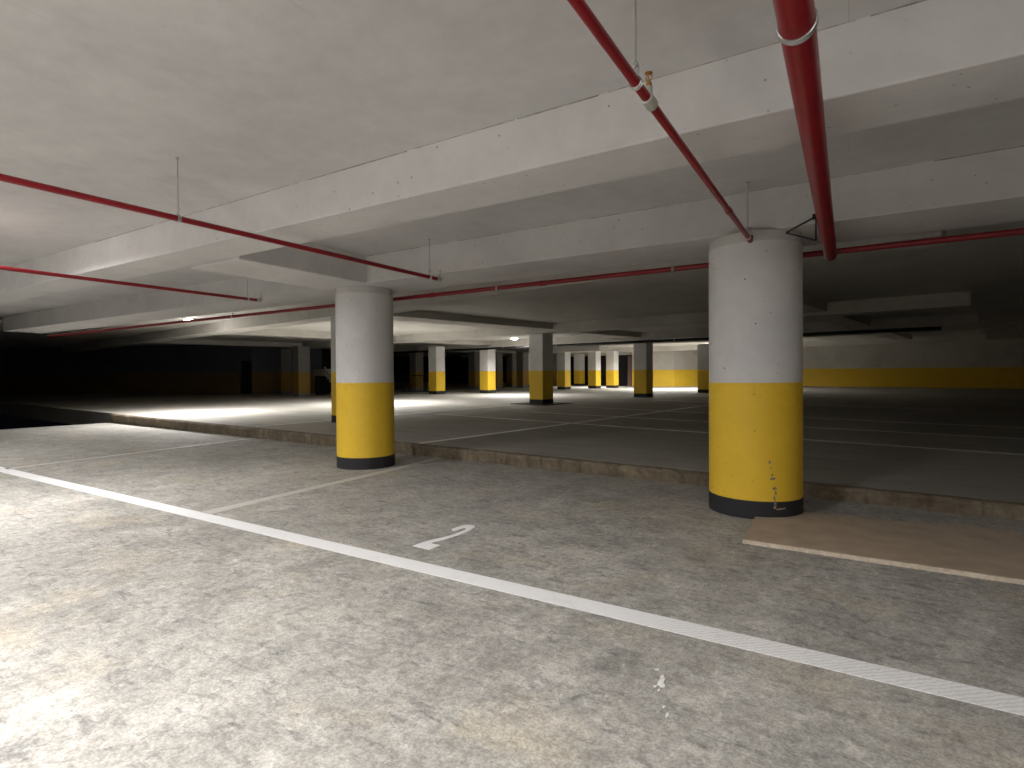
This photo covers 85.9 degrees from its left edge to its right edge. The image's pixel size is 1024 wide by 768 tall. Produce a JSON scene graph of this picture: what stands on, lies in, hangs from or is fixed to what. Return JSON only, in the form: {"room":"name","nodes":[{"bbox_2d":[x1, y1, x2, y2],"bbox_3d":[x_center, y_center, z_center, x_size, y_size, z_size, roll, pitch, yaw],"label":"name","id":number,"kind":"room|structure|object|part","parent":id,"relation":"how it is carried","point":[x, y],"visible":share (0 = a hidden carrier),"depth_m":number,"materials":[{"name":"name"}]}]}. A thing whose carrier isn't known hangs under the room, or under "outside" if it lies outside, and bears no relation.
{"room":"parking garage","nodes":[
{"label":"parking garage","id":0,"kind":"room"},
{"bbox_2d":[0,345,241,393],"bbox_3d":[-32.539,-0.936,39.346,29.460,3.430,0.254,0,1,11],"label":"wall","id":1,"kind":"structure","parent":0,"point":[156,369],"depth_m":38.15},
{"bbox_2d":[239,346,251,393],"bbox_3d":[-17.629,-0.991,36.568,0.880,3.342,0.250,0,1,9],"label":"door","id":2,"kind":"structure","parent":1,"relation":"in","point":[245,354],"depth_m":36.60,"materials":[{"name":"black metal"}]},
{"bbox_2d":[251,346,321,393],"bbox_3d":[-15.094,-1.003,37.002,4.427,3.383,0.254,-1,1,-13],"label":"wall","id":3,"kind":"structure","parent":0,"point":[263,358],"depth_m":36.61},
{"bbox_2d":[322,348,330,391],"bbox_3d":[-13.020,-1.106,40.776,0.250,3.441,6.774,0,1,0],"label":"wall","id":4,"kind":"structure","parent":0,"point":[326,353],"depth_m":38.29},
{"bbox_2d":[394,356,505,382],"bbox_3d":[-17.706,-1.806,71.841,47.760,3.475,0.250,0,1,12],"label":"wall","id":5,"kind":"structure","parent":0,"point":[456,367],"depth_m":69.71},
{"bbox_2d":[0,423,1023,767],"bbox_3d":[-3.403,1.605,2.105,36.000,0.284,24.000,0,1,31],"label":"floor","id":6,"kind":"structure","parent":0,"point":[132,635],"depth_m":3.40,"materials":[{"name":"concrete"}]},
{"bbox_2d":[4,438,253,468],"bbox_3d":[-7.519,1.399,11.620,0.159,0.004,5.098,0,1,24],"label":"parking line","id":7,"kind":"object","parent":6,"relation":"on","point":[247,438],"visible":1,"depth_m":10.98,"materials":[{"name":"paint"}]},
{"bbox_2d":[202,457,439,513],"bbox_3d":[-2.356,1.408,8.217,0.194,0.004,4.697,0,1,27],"label":"parking line","id":8,"kind":"object","parent":6,"relation":"on","point":[221,509],"visible":0.85,"depth_m":7.28,"materials":[{"name":"paint"}]},
{"bbox_2d":[335,286,394,469],"bbox_3d":[-2.514,-0.105,9.424,0.968,2.998,0.968,0,1,31],"label":"round column","id":9,"kind":"structure","parent":6,"relation":"on","point":[363,314],"depth_m":9.01,"materials":[{"name":"grey paint"}]},
{"bbox_2d":[413,525,474,549],"bbox_3d":[-0.602,1.435,5.196,0.210,0.004,0.843,0,1,28],"label":"painted number","id":10,"kind":"object","parent":6,"relation":"on","point":[428,545],"visible":1,"depth_m":5.08,"materials":[{"name":"white paint"}]},
{"bbox_2d":[0,466,1023,715],"bbox_3d":[-2.094,1.446,5.210,33.003,0.004,0.230,0,1,32],"label":"parking line","id":11,"kind":"object","parent":6,"relation":"on","point":[992,699],"visible":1,"depth_m":3.40,"materials":[{"name":"white paint"}]},
{"bbox_2d":[653,668,668,717],"bbox_3d":[0.703,1.460,2.611,0.060,0.004,0.413,0,1,13],"label":"paint splash","id":12,"kind":"object","parent":6,"relation":"on","point":[660,683],"visible":1,"depth_m":2.67,"materials":[{"name":"white paint"}]},
{"bbox_2d":[709,229,803,518],"bbox_3d":[2.706,-0.098,6.138,0.968,2.998,0.968,0,1,31],"label":"round column","id":13,"kind":"structure","parent":6,"relation":"on","point":[756,287],"depth_m":5.73,"materials":[{"name":"grey paint"}]},
{"bbox_2d":[0,0,1023,316],"bbox_3d":[-4.666,-2.048,0.030,36.000,0.300,19.250,0,1,31],"label":"ceiling","id":14,"kind":"structure","parent":0,"point":[100,98],"depth_m":3.81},
{"bbox_2d":[0,266,262,301],"bbox_3d":[-7.679,-1.659,4.749,0.069,0.559,12.156,0,1,31],"label":"pipe","id":15,"kind":"object","parent":14,"relation":"hanging from","point":[5,268],"visible":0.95,"depth_m":8.02,"materials":[{"name":"red metal"}]},
{"bbox_2d":[0,157,441,281],"bbox_3d":[-4.202,-1.654,2.680,0.069,0.564,12.246,0,1,31],"label":"pipe","id":16,"kind":"object","parent":14,"relation":"hanging from","point":[177,218],"visible":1,"depth_m":4.79,"materials":[{"name":"red metal"}]},
{"bbox_3d":[-2.913,-1.748,4.794,0.032,0.449,0.032,0,1,31],"label":"hanger rod","id":17,"kind":"part","parent":16,"relation":"part of","materials":[{"name":"metal"}]},
{"bbox_3d":[-1.152,-1.798,7.678,0.032,0.449,0.032,0,1,31],"label":"hanger rod","id":18,"kind":"part","parent":16,"relation":"part of","materials":[{"name":"metal"}]},
{"bbox_2d":[191,242,365,288],"bbox_3d":[-3.342,-1.808,8.101,1.110,0.450,2.140,0,1,31],"label":"ceiling beam","id":19,"kind":"structure","parent":14,"relation":"attached to","point":[285,265],"depth_m":7.89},
{"bbox_2d":[96,0,926,241],"bbox_3d":[-0.319,-1.983,4.335,12.936,0.014,0.014,0,1,31],"label":"trim","id":20,"kind":"structure","parent":14,"relation":"attached to","point":[921,0],"depth_m":4.02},
{"bbox_2d":[0,0,1023,303],"bbox_3d":[-1.423,-1.803,5.343,36.000,0.415,0.570,0,1,31],"label":"ceiling beam","id":21,"kind":"structure","parent":14,"relation":"attached to","point":[927,58],"depth_m":3.79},
{"bbox_2d":[3,147,1023,332],"bbox_3d":[0.105,-1.829,7.848,36.000,0.450,1.020,0,1,31],"label":"ceiling beam","id":22,"kind":"structure","parent":14,"relation":"attached to","point":[983,189],"depth_m":6.46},
{"bbox_2d":[47,228,1023,336],"bbox_3d":[-1.999,-1.536,9.679,29.500,0.150,0.131,0,1,31],"label":"pipe","id":23,"kind":"object","parent":22,"relation":"attached to","point":[1019,231],"visible":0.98,"depth_m":7.58,"materials":[{"name":"red metal"}]},
{"bbox_2d":[786,214,816,240],"bbox_3d":[2.916,-1.552,5.521,0.298,0.272,0.028,0,1,31],"label":"bracket","id":24,"kind":"object","parent":22,"relation":"attached to","point":[813,215],"visible":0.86,"depth_m":5.48,"materials":[{"name":"metal"}]},
{"bbox_2d":[567,0,752,242],"bbox_3d":[-0.698,-1.643,0.496,0.065,0.578,12.168,0,1,31],"label":"pipe","id":25,"kind":"object","parent":14,"relation":"hanging from","point":[581,8],"visible":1,"depth_m":2.68,"materials":[{"name":"red metal"}]},
{"bbox_3d":[0.583,-1.735,2.596,0.032,0.466,0.032,0,1,31],"label":"hanger rod","id":26,"kind":"part","parent":25,"relation":"part of","materials":[{"name":"metal"}]},
{"bbox_3d":[2.357,-1.785,5.502,0.032,0.466,0.032,0,1,31],"label":"hanger rod","id":27,"kind":"part","parent":25,"relation":"part of","materials":[{"name":"metal"}]},
{"bbox_2d":[369,145,1023,255],"bbox_3d":[2.108,-2.022,6.028,10.314,0.013,0.014,0,1,31],"label":"trim","id":28,"kind":"structure","parent":14,"relation":"attached to","point":[1023,145],"depth_m":5.80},
{"bbox_2d":[772,0,836,260],"bbox_3d":[0.163,-1.613,0.587,0.145,0.652,13.220,0,1,31],"label":"pipe","id":29,"kind":"object","parent":14,"relation":"hanging from","point":[797,20],"visible":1,"depth_m":2.56,"materials":[{"name":"red metal"}]},
{"bbox_2d":[0,382,1023,502],"bbox_3d":[3.941,0.615,44.848,100.000,1.769,69.359,0,1,31],"label":"floor","id":30,"kind":"structure","parent":0,"point":[992,476],"depth_m":14.99,"materials":[{"name":"concrete"}]},
{"bbox_2d":[276,349,291,393],"bbox_3d":[-15.053,-0.796,36.298,0.718,2.990,0.718,0,1,41],"label":"square column","id":31,"kind":"structure","parent":30,"relation":"on","point":[283,356],"depth_m":36.06,"materials":[{"name":"white paint"}]},
{"bbox_2d":[292,346,309,396],"bbox_3d":[-12.419,-0.723,32.419,0.718,2.990,0.718,0,1,41],"label":"square column","id":32,"kind":"structure","parent":30,"relation":"on","point":[300,354],"depth_m":32.16,"materials":[{"name":"white paint"}]},
{"bbox_2d":[314,366,330,394],"bbox_3d":[-10.768,-0.171,33.613,3.410,1.835,1.210,0,1,43],"label":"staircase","id":33,"kind":"structure","parent":30,"relation":"on","point":[322,376],"depth_m":34.40,"materials":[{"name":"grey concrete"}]},
{"bbox_2d":[331,316,335,422],"bbox_3d":[-4.549,-0.376,15.389,0.718,2.990,0.718,0,1,41],"label":"square column","id":34,"kind":"structure","parent":30,"relation":"on","point":[333,333],"depth_m":15.27,"materials":[{"name":"grey paint"}]},
{"bbox_2d":[256,406,499,426],"bbox_3d":[-3.551,0.995,18.149,0.138,0.086,9.846,0,1,39],"label":"parking line","id":35,"kind":"object","parent":30,"relation":"on","point":[494,406],"visible":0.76,"depth_m":17.99,"materials":[{"name":"paint"}]},
{"bbox_2d":[394,375,428,392],"bbox_3d":[-7.160,0.009,36.064,4.402,1.187,0.060,0,1,8],"label":"railing","id":36,"kind":"object","parent":30,"relation":"on","point":[402,391],"visible":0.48,"depth_m":35.96,"materials":[{"name":"black metal"}]},
{"bbox_3d":[-7.157,0.479,36.070,4.346,0.067,0.060,0,1,8],"label":"rail","id":37,"kind":"part","parent":36,"relation":"part of","materials":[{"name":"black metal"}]},
{"bbox_3d":[-7.164,-0.551,36.057,4.346,0.067,0.060,0,1,8],"label":"rail","id":38,"kind":"part","parent":36,"relation":"part of","materials":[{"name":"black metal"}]},
{"bbox_2d":[409,350,423,390],"bbox_3d":[-7.002,-0.948,40.333,0.718,2.990,0.718,0,1,41],"label":"square column","id":39,"kind":"structure","parent":30,"relation":"on","point":[416,359],"depth_m":40.09,"materials":[{"name":"white paint"}]},
{"bbox_2d":[428,346,444,393],"bbox_3d":[-4.670,-0.818,34.155,0.718,2.990,0.718,0,1,41],"label":"square column","id":40,"kind":"structure","parent":30,"relation":"on","point":[436,353],"depth_m":33.91,"materials":[{"name":"grey paint"}]},
{"bbox_2d":[468,351,479,388],"bbox_3d":[-2.935,-1.049,43.426,0.718,2.990,0.718,0,1,41],"label":"square column","id":41,"kind":"structure","parent":30,"relation":"on","point":[473,357],"depth_m":43.15,"materials":[{"name":"white paint"}]},
{"bbox_2d":[480,347,495,392],"bbox_3d":[-1.558,-0.863,35.126,0.718,2.990,0.718,0,1,41],"label":"square column","id":42,"kind":"structure","parent":30,"relation":"on","point":[487,357],"depth_m":34.87,"materials":[{"name":"grey paint"}]},
{"bbox_2d":[495,352,502,388],"bbox_3d":[-1.250,-1.093,44.787,0.718,2.990,0.718,0,1,41],"label":"square column","id":43,"kind":"structure","parent":30,"relation":"on","point":[498,355],"depth_m":44.52,"materials":[{"name":"white paint"}]},
{"bbox_2d":[506,353,516,386],"bbox_3d":[0.002,-1.172,47.759,0.718,2.990,0.718,0,1,41],"label":"square column","id":44,"kind":"structure","parent":30,"relation":"on","point":[511,374],"depth_m":47.47,"materials":[{"name":"white paint"}]},
{"bbox_2d":[516,352,528,387],"bbox_3d":[0.880,-1.140,46.146,0.718,2.990,0.718,0,1,41],"label":"square column","id":45,"kind":"structure","parent":30,"relation":"on","point":[521,357],"depth_m":45.88,"materials":[{"name":"white paint"}]},
{"bbox_2d":[529,334,552,403],"bbox_3d":[1.237,-0.604,23.313,0.718,2.990,0.718,0,1,41],"label":"square column","id":46,"kind":"structure","parent":30,"relation":"on","point":[540,345],"depth_m":23.06,"materials":[{"name":"grey paint"}]},
{"bbox_2d":[512,402,572,405],"bbox_3d":[1.247,0.840,23.332,1.900,0.070,1.900,0,1,41],"label":"plinth","id":47,"kind":"object","parent":30,"relation":"on","point":[526,403],"visible":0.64,"depth_m":22.96,"materials":[{"name":"grey concrete"}]},
{"bbox_2d":[553,354,556,385],"bbox_3d":[4.040,-1.272,50.824,0.718,2.990,0.718,0,1,41],"label":"square column","id":48,"kind":"structure","parent":30,"relation":"on","point":[554,355],"depth_m":50.43,"materials":[{"name":"white paint"}]},
{"bbox_2d":[557,352,570,389],"bbox_3d":[3.878,-1.042,41.096,0.718,2.990,0.718,0,1,41],"label":"square column","id":49,"kind":"structure","parent":30,"relation":"on","point":[563,359],"depth_m":40.83,"materials":[{"name":"grey paint"}]},
{"bbox_2d":[420,405,707,443],"bbox_3d":[3.930,0.963,17.314,0.138,0.144,17.428,0,1,41],"label":"parking line","id":50,"kind":"object","parent":30,"relation":"on","point":[703,405],"visible":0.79,"depth_m":13.56,"materials":[{"name":"paint"}]},
{"bbox_2d":[110,414,1023,520],"bbox_3d":[0.725,1.252,8.866,36.100,0.353,0.242,0,1,35],"label":"curb","id":51,"kind":"structure","parent":30,"relation":"attached to","point":[895,498],"depth_m":8.24,"materials":[{"name":"concrete"}]},
{"bbox_2d":[574,354,584,385],"bbox_3d":[6.227,-1.289,50.894,0.718,2.990,0.718,0,1,41],"label":"square column","id":52,"kind":"structure","parent":30,"relation":"on","point":[579,359],"depth_m":50.65,"materials":[{"name":"grey paint"}]},
{"bbox_2d":[588,351,600,388],"bbox_3d":[6.457,-1.107,43.094,0.718,2.990,0.718,0,1,41],"label":"square column","id":53,"kind":"structure","parent":30,"relation":"on","point":[594,358],"depth_m":42.85,"materials":[{"name":"grey paint"}]},
{"bbox_2d":[606,351,618,387],"bbox_3d":[8.030,-1.140,44.020,0.718,2.990,0.718,0,1,41],"label":"square column","id":54,"kind":"structure","parent":30,"relation":"on","point":[612,370],"depth_m":43.77,"materials":[{"name":"grey paint"}]},
{"bbox_2d":[628,356,631,386],"bbox_3d":[10.038,-1.077,46.921,0.330,2.600,0.060,0,1,0],"label":"panel","id":55,"kind":"object","parent":30,"relation":"on","point":[629,357],"visible":1,"depth_m":46.89,"materials":[{"name":"grey"}]},
{"bbox_2d":[634,340,652,397],"bbox_3d":[6.790,-0.763,28.438,0.718,2.990,0.718,0,1,41],"label":"square column","id":56,"kind":"structure","parent":30,"relation":"on","point":[643,352],"depth_m":28.19,"materials":[{"name":"grey paint"}]},
{"bbox_2d":[698,344,708,392],"bbox_3d":[11.772,-0.916,33.433,0.718,2.990,0.718,0,1,41],"label":"square column","id":57,"kind":"structure","parent":30,"relation":"on","point":[703,349],"depth_m":33.16,"materials":[{"name":"grey paint"}]},
{"bbox_2d":[443,414,1023,454],"bbox_3d":[3.464,1.069,12.972,15.835,0.116,0.126,0,1,41],"label":"parking line","id":58,"kind":"object","parent":30,"relation":"on","point":[443,414],"visible":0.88,"depth_m":10.72,"materials":[{"name":"paint"}]},
{"bbox_2d":[538,412,1021,438],"bbox_3d":[5.741,1.019,14.399,13.371,0.097,0.126,0,1,41],"label":"parking line","id":59,"kind":"object","parent":30,"relation":"on","point":[538,412],"visible":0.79,"depth_m":12.62,"materials":[{"name":"paint"}]},
{"bbox_2d":[588,407,1020,427],"bbox_3d":[7.372,0.951,16.783,13.140,0.099,0.115,0,1,42],"label":"parking line","id":60,"kind":"object","parent":30,"relation":"on","point":[588,407],"visible":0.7,"depth_m":14.77,"materials":[{"name":"paint"}]},
{"bbox_2d":[663,400,951,409],"bbox_3d":[10.526,0.803,22.143,11.268,0.084,0.115,0,1,41],"label":"parking line","id":61,"kind":"object","parent":30,"relation":"on","point":[663,400],"visible":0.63,"depth_m":20.28,"materials":[{"name":"paint"}]},
{"bbox_2d":[0,221,1023,356],"bbox_3d":[4.333,-3.174,45.485,100.000,1.454,67.750,0,1,31],"label":"ceiling","id":62,"kind":"structure","parent":0,"point":[992,269],"depth_m":15.05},
{"bbox_2d":[150,339,515,353],"bbox_3d":[-9.925,-2.691,40.889,0.800,0.534,30.358,0,1,41],"label":"beam","id":63,"kind":"structure","parent":62,"relation":"attached to","point":[181,341],"depth_m":33.04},
{"bbox_2d":[222,329,607,349],"bbox_3d":[-2.424,-2.587,34.274,0.800,0.534,30.358,0,1,41],"label":"beam","id":64,"kind":"structure","parent":62,"relation":"attached to","point":[263,332],"depth_m":25.70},
{"bbox_2d":[393,310,552,330],"bbox_3d":[-1.762,-2.257,19.450,1.200,0.339,8.992,0,1,41],"label":"beam","id":65,"kind":"structure","parent":62,"relation":"attached to","point":[410,316],"depth_m":19.18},
{"bbox_2d":[62,230,945,351],"bbox_3d":[-14.961,-2.229,24.598,54.014,0.756,0.750,0,1,41],"label":"beam","id":66,"kind":"structure","parent":62,"relation":"attached to","point":[267,321],"depth_m":11.83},
{"bbox_2d":[553,345,603,352],"bbox_3d":[3.961,-2.612,40.000,6.002,0.647,0.680,0,1,41],"label":"beam","id":67,"kind":"structure","parent":62,"relation":"attached to","point":[588,348],"depth_m":38.88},
{"bbox_2d":[560,330,640,337],"bbox_3d":[4.009,-2.433,25.841,1.000,0.350,6.792,0,1,41],"label":"beam","id":68,"kind":"structure","parent":62,"relation":"attached to","point":[610,333],"depth_m":26.11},
{"bbox_2d":[302,291,971,348],"bbox_3d":[-10.403,-2.469,33.545,59.015,0.795,0.720,0,1,41],"label":"beam","id":69,"kind":"structure","parent":62,"relation":"attached to","point":[954,300],"depth_m":18.95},
{"bbox_2d":[394,326,940,353],"bbox_3d":[-0.884,-2.406,33.752,43.012,0.845,0.170,0,1,41],"label":"ceiling pipe","id":70,"kind":"object","parent":62,"relation":"hanging from","point":[938,327],"visible":0.64,"depth_m":26.07,"materials":[{"name":"black metal"}]},
{"bbox_2d":[394,313,978,351],"bbox_3d":[-9.242,-2.682,42.421,69.017,0.876,0.850,0,1,41],"label":"beam","id":71,"kind":"structure","parent":62,"relation":"attached to","point":[971,318],"depth_m":22.97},
{"bbox_2d":[459,334,985,356],"bbox_3d":[10.936,-2.916,46.394,44.012,0.701,0.700,0,1,41],"label":"beam","id":72,"kind":"structure","parent":62,"relation":"attached to","point":[982,337],"depth_m":35.61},
{"bbox_2d":[670,274,911,339],"bbox_3d":[12.880,-2.376,20.778,0.800,0.534,30.358,0,1,41],"label":"beam","id":73,"kind":"structure","parent":62,"relation":"attached to","point":[811,304],"depth_m":16.09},
{"bbox_2d":[602,325,982,345],"bbox_3d":[13.917,-2.664,31.630,20.005,0.384,0.700,0,1,41],"label":"beam","id":74,"kind":"structure","parent":62,"relation":"attached to","point":[974,327],"depth_m":26.63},
{"bbox_2d":[570,355,631,385],"bbox_3d":[7.701,-1.217,51.426,0.250,2.874,9.605,-1,1,-44],"label":"wall","id":75,"kind":"structure","parent":0,"point":[622,359],"depth_m":50.36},
{"bbox_2d":[570,352,631,356],"bbox_3d":[7.600,-2.901,51.400,0.250,0.643,9.460,-1,1,-44],"label":"lintel","id":76,"kind":"object","parent":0,"point":[622,353],"depth_m":49.14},
{"bbox_2d":[632,351,673,386],"bbox_3d":[11.956,-1.420,46.691,3.430,3.383,0.254,0,1,17],"label":"wall","id":77,"kind":"structure","parent":0,"point":[663,361],"depth_m":46.35,"materials":[{"name":"yellow paint"}]},
{"bbox_2d":[674,350,697,386],"bbox_3d":[16.501,-1.469,47.407,6.450,3.398,0.254,-1,1,-22],"label":"wall","id":78,"kind":"structure","parent":0,"point":[685,362],"depth_m":46.56,"materials":[{"name":"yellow paint"}]},
{"bbox_2d":[803,338,1023,388],"bbox_3d":[30.622,-1.374,39.192,28.968,3.570,0.254,0,1,41],"label":"wall","id":79,"kind":"structure","parent":0,"point":[990,363],"depth_m":39.92,"materials":[{"name":"yellow paint"}]}
]}

